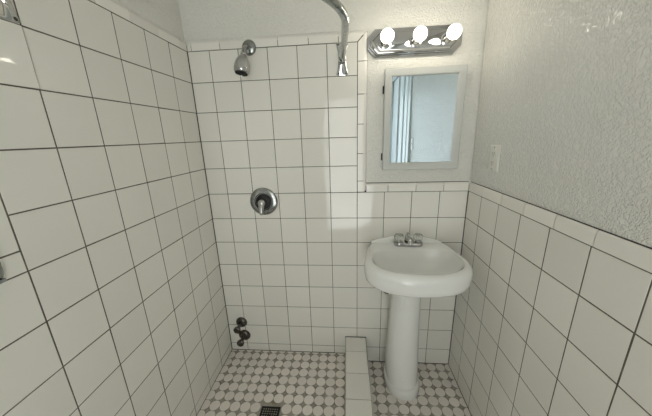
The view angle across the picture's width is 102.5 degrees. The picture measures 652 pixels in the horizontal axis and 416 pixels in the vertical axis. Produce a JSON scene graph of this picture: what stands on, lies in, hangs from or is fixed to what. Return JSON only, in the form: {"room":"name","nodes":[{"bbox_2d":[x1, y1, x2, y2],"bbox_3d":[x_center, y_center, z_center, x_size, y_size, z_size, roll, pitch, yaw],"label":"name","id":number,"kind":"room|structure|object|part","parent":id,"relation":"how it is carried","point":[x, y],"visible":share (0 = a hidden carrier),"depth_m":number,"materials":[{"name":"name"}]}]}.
{"room":"bathroom","nodes":[
{"label":"bathroom","id":0,"kind":"room"},
{"bbox_2d":[0,0,231,415],"bbox_3d":[-0.871,0.345,0.289,0.124,2.320,2.750,0,15,5],"label":"wall","id":1,"kind":"structure","parent":0,"point":[112,301],"depth_m":0.89,"materials":[{"name":"tile"}]},
{"bbox_2d":[0,262,6,283],"bbox_3d":[-0.775,0.153,0.556,0.036,0.096,0.152,0,15,5],"label":"soap dish","id":2,"kind":"object","parent":1,"relation":"attached to","point":[2,280],"visible":1,"depth_m":0.63,"materials":[{"name":"white ceramic"}]},
{"bbox_2d":[0,278,6,283],"bbox_3d":[-0.774,0.155,0.556,0.034,0.068,0.120,0,15,5],"label":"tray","id":3,"kind":"object","parent":2,"relation":"on","point":[2,280],"depth_m":0.61,"materials":[{"name":"silver metal"}]},
{"bbox_2d":[90,0,186,50],"bbox_3d":[-0.803,-0.626,0.561,0.011,0.057,1.700,0,15,5],"label":"trim","id":4,"kind":"structure","parent":1,"relation":"attached to","point":[114,6],"depth_m":1.07,"materials":[{"name":"tile"}]},
{"bbox_2d":[197,349,344,415],"bbox_3d":[-0.333,1.271,1.049,0.819,0.061,1.700,0,15,5],"label":"floor","id":5,"kind":"structure","parent":0,"point":[299,383],"depth_m":1.60,"materials":[{"name":"white tile"}]},
{"bbox_2d":[259,406,280,415],"bbox_3d":[-0.312,1.135,1.427,0.107,0.005,0.107,0,15,5],"label":"floor drain","id":6,"kind":"object","parent":5,"relation":"on","point":[263,407],"visible":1,"depth_m":1.46,"materials":[{"name":"grey metal"}]},
{"bbox_2d":[178,0,488,363],"bbox_3d":[0.050,-0.043,1.602,1.756,2.320,0.122,0,15,5],"label":"wall","id":7,"kind":"structure","parent":0,"point":[295,272],"depth_m":1.50,"materials":[{"name":"tile"}]},
{"bbox_2d":[0,0,348,75],"bbox_3d":[-0.216,-0.610,0.825,1.194,0.154,0.474,-14,20,-38],"label":"curtain rod","id":8,"kind":"object","parent":7,"relation":"attached to","point":[7,12],"visible":1,"depth_m":0.82,"materials":[{"name":"silver metal"}]},
{"bbox_3d":[-0.209,-0.606,0.818,1.158,0.031,0.453,-14,20,-38],"label":"rod","id":9,"kind":"part","parent":8,"relation":"part of","materials":[{"name":"silver metal"}]},
{"bbox_2d":[233,317,246,333],"bbox_3d":[-0.590,0.804,1.777,0.079,0.079,0.092,0,15,5],"label":"pipe stub","id":10,"kind":"object","parent":7,"relation":"attached to","point":[241,322],"visible":1,"depth_m":1.80,"materials":[{"name":"metal"}]},
{"bbox_2d":[237,330,250,346],"bbox_3d":[-0.577,0.906,1.805,0.083,0.083,0.090,0,15,5],"label":"pipe stub","id":11,"kind":"object","parent":7,"relation":"attached to","point":[244,334],"visible":0.99,"depth_m":1.82,"materials":[{"name":"metal"}]},
{"bbox_2d":[234,39,255,76],"bbox_3d":[-0.408,-0.755,1.303,0.077,0.192,0.154,1,16,10],"label":"shower","id":12,"kind":"object","parent":7,"relation":"attached to","point":[241,64],"visible":1,"depth_m":1.28,"materials":[{"name":"silver metal"}]},
{"bbox_3d":[-0.403,-0.795,1.313,0.019,0.065,0.090,0,15,6],"label":"arm","id":13,"kind":"part","parent":12,"relation":"part of","materials":[{"name":"silver metal"}]},
{"bbox_2d":[250,188,277,214],"bbox_3d":[-0.376,-0.029,1.537,0.168,0.168,0.078,0,15,5],"label":"shower valve","id":14,"kind":"object","parent":7,"relation":"attached to","point":[263,201],"visible":1,"depth_m":1.55,"materials":[{"name":"silver metal"}]},
{"bbox_3d":[-0.376,-0.006,1.534,0.048,0.091,0.059,0,15,5],"label":"lever handle","id":15,"kind":"part","parent":14,"relation":"part of","materials":[{"name":"silver metal"}]},
{"bbox_2d":[186,29,367,191],"bbox_3d":[-0.252,-0.486,1.446,0.946,0.827,0.011,0,15,5],"label":"trim","id":16,"kind":"structure","parent":7,"relation":"attached to","point":[332,37],"depth_m":1.35,"materials":[{"name":"tile"}]},
{"bbox_2d":[367,24,461,58],"bbox_3d":[0.429,-0.803,1.226,0.457,0.127,0.161,0,15,5],"label":"vanity light","id":17,"kind":"object","parent":7,"relation":"attached to","point":[439,39],"visible":1,"depth_m":1.27,"materials":[{"name":"silver metal"}]},
{"bbox_2d":[378,38,390,48],"bbox_3d":[0.284,-0.800,1.250,0.060,0.060,0.062,0,15,5],"label":"socket","id":18,"kind":"object","parent":17,"relation":"attached to","point":[381,45],"depth_m":1.28,"materials":[{"name":"silver metal"}]},
{"bbox_3d":[0.280,-0.784,1.196,0.060,0.060,0.072,0,15,5],"label":"bulb","id":19,"kind":"part","parent":17,"relation":"part of","materials":[{"name":"white glass"}]},
{"bbox_2d":[409,35,420,47],"bbox_3d":[0.430,-0.801,1.238,0.060,0.060,0.062,0,15,5],"label":"socket","id":20,"kind":"object","parent":17,"relation":"attached to","point":[413,43],"depth_m":1.26,"materials":[{"name":"silver metal"}]},
{"bbox_3d":[0.425,-0.786,1.184,0.060,0.060,0.072,0,15,5],"label":"bulb","id":21,"kind":"part","parent":17,"relation":"part of","materials":[{"name":"white glass"}]},
{"bbox_2d":[440,32,452,45],"bbox_3d":[0.577,-0.802,1.226,0.060,0.060,0.062,0,15,5],"label":"socket","id":22,"kind":"object","parent":17,"relation":"attached to","point":[444,40],"depth_m":1.25,"materials":[{"name":"silver metal"}]},
{"bbox_3d":[0.573,-0.787,1.173,0.060,0.060,0.072,0,15,5],"label":"bulb","id":23,"kind":"part","parent":17,"relation":"part of","materials":[{"name":"white glass"}]},
{"bbox_2d":[366,181,468,191],"bbox_3d":[0.514,-0.120,1.486,0.571,0.056,0.012,0,15,5],"label":"trim","id":24,"kind":"structure","parent":7,"relation":"attached to","point":[439,185],"depth_m":1.48,"materials":[{"name":"tile"}]},
{"bbox_2d":[381,64,467,169],"bbox_3d":[0.502,-0.461,1.381,0.408,0.509,0.034,0,15,5],"label":"medicine cabinet","id":25,"kind":"object","parent":7,"relation":"attached to","point":[424,106],"visible":1,"depth_m":1.37,"materials":[{"name":"grey wood"}]},
{"bbox_2d":[389,74,457,162],"bbox_3d":[0.505,-0.460,1.377,0.329,0.437,0.004,0,15,5],"label":"mirror","id":26,"kind":"object","parent":25,"relation":"attached to","point":[423,108],"depth_m":1.37,"materials":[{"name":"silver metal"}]},
{"bbox_2d":[368,361,470,415],"bbox_3d":[-0.018,1.469,0.595,1.756,0.102,2.870,0,15,5],"label":"floor","id":27,"kind":"structure","parent":0,"point":[439,394],"depth_m":1.57,"materials":[{"name":"white tile"}]},
{"bbox_2d":[345,336,372,415],"bbox_3d":[0.141,1.199,0.992,0.140,0.203,1.700,0,15,5],"label":"shower curb","id":28,"kind":"object","parent":27,"relation":"on","point":[358,399],"visible":1,"depth_m":1.47,"materials":[{"name":"tile"}]},
{"bbox_2d":[364,232,472,400],"bbox_3d":[0.476,0.656,1.473,0.529,0.976,0.436,0,15,5],"label":"pedestal sink","id":29,"kind":"object","parent":27,"relation":"on","point":[409,268],"visible":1,"depth_m":1.46,"materials":[{"name":"white ceramic"}]},
{"bbox_2d":[394,232,422,246],"bbox_3d":[0.472,0.184,1.484,0.163,0.071,0.094,0,15,5],"label":"faucet","id":30,"kind":"object","parent":29,"relation":"on","point":[400,240],"depth_m":1.48,"materials":[{"name":"silver metal"}]},
{"bbox_2d":[364,242,472,297],"bbox_3d":[0.466,0.321,1.381,0.529,0.142,0.434,0,15,5],"label":"basin","id":31,"kind":"object","parent":29,"relation":"in","point":[424,269],"depth_m":1.34,"materials":[{"name":"white ceramic"}]},
{"bbox_2d":[448,0,651,415],"bbox_3d":[0.752,0.331,0.159,0.131,2.320,2.750,0,15,5],"label":"wall","id":32,"kind":"structure","parent":0,"point":[548,322],"depth_m":0.84,"materials":[{"name":"tile"}]},
{"bbox_2d":[488,145,500,171],"bbox_3d":[0.776,-0.231,1.210,0.011,0.119,0.080,0,15,5],"label":"power outlet","id":33,"kind":"object","parent":32,"relation":"attached to","point":[495,150],"visible":1,"depth_m":1.20,"materials":[{"name":"white plastic"}]},
{"bbox_2d":[490,151,495,165],"bbox_3d":[0.774,-0.231,1.210,0.004,0.066,0.033,0,15,5],"label":"receptacle","id":34,"kind":"object","parent":33,"relation":"attached to","point":[492,153],"depth_m":1.21,"materials":[{"name":"white plastic"}]},
{"bbox_2d":[469,182,651,272],"bbox_3d":[0.756,0.044,0.869,0.011,0.053,1.230,0,15,5],"label":"trim","id":35,"kind":"structure","parent":32,"relation":"attached to","point":[637,255],"depth_m":0.77,"materials":[{"name":"tile"}]}
]}

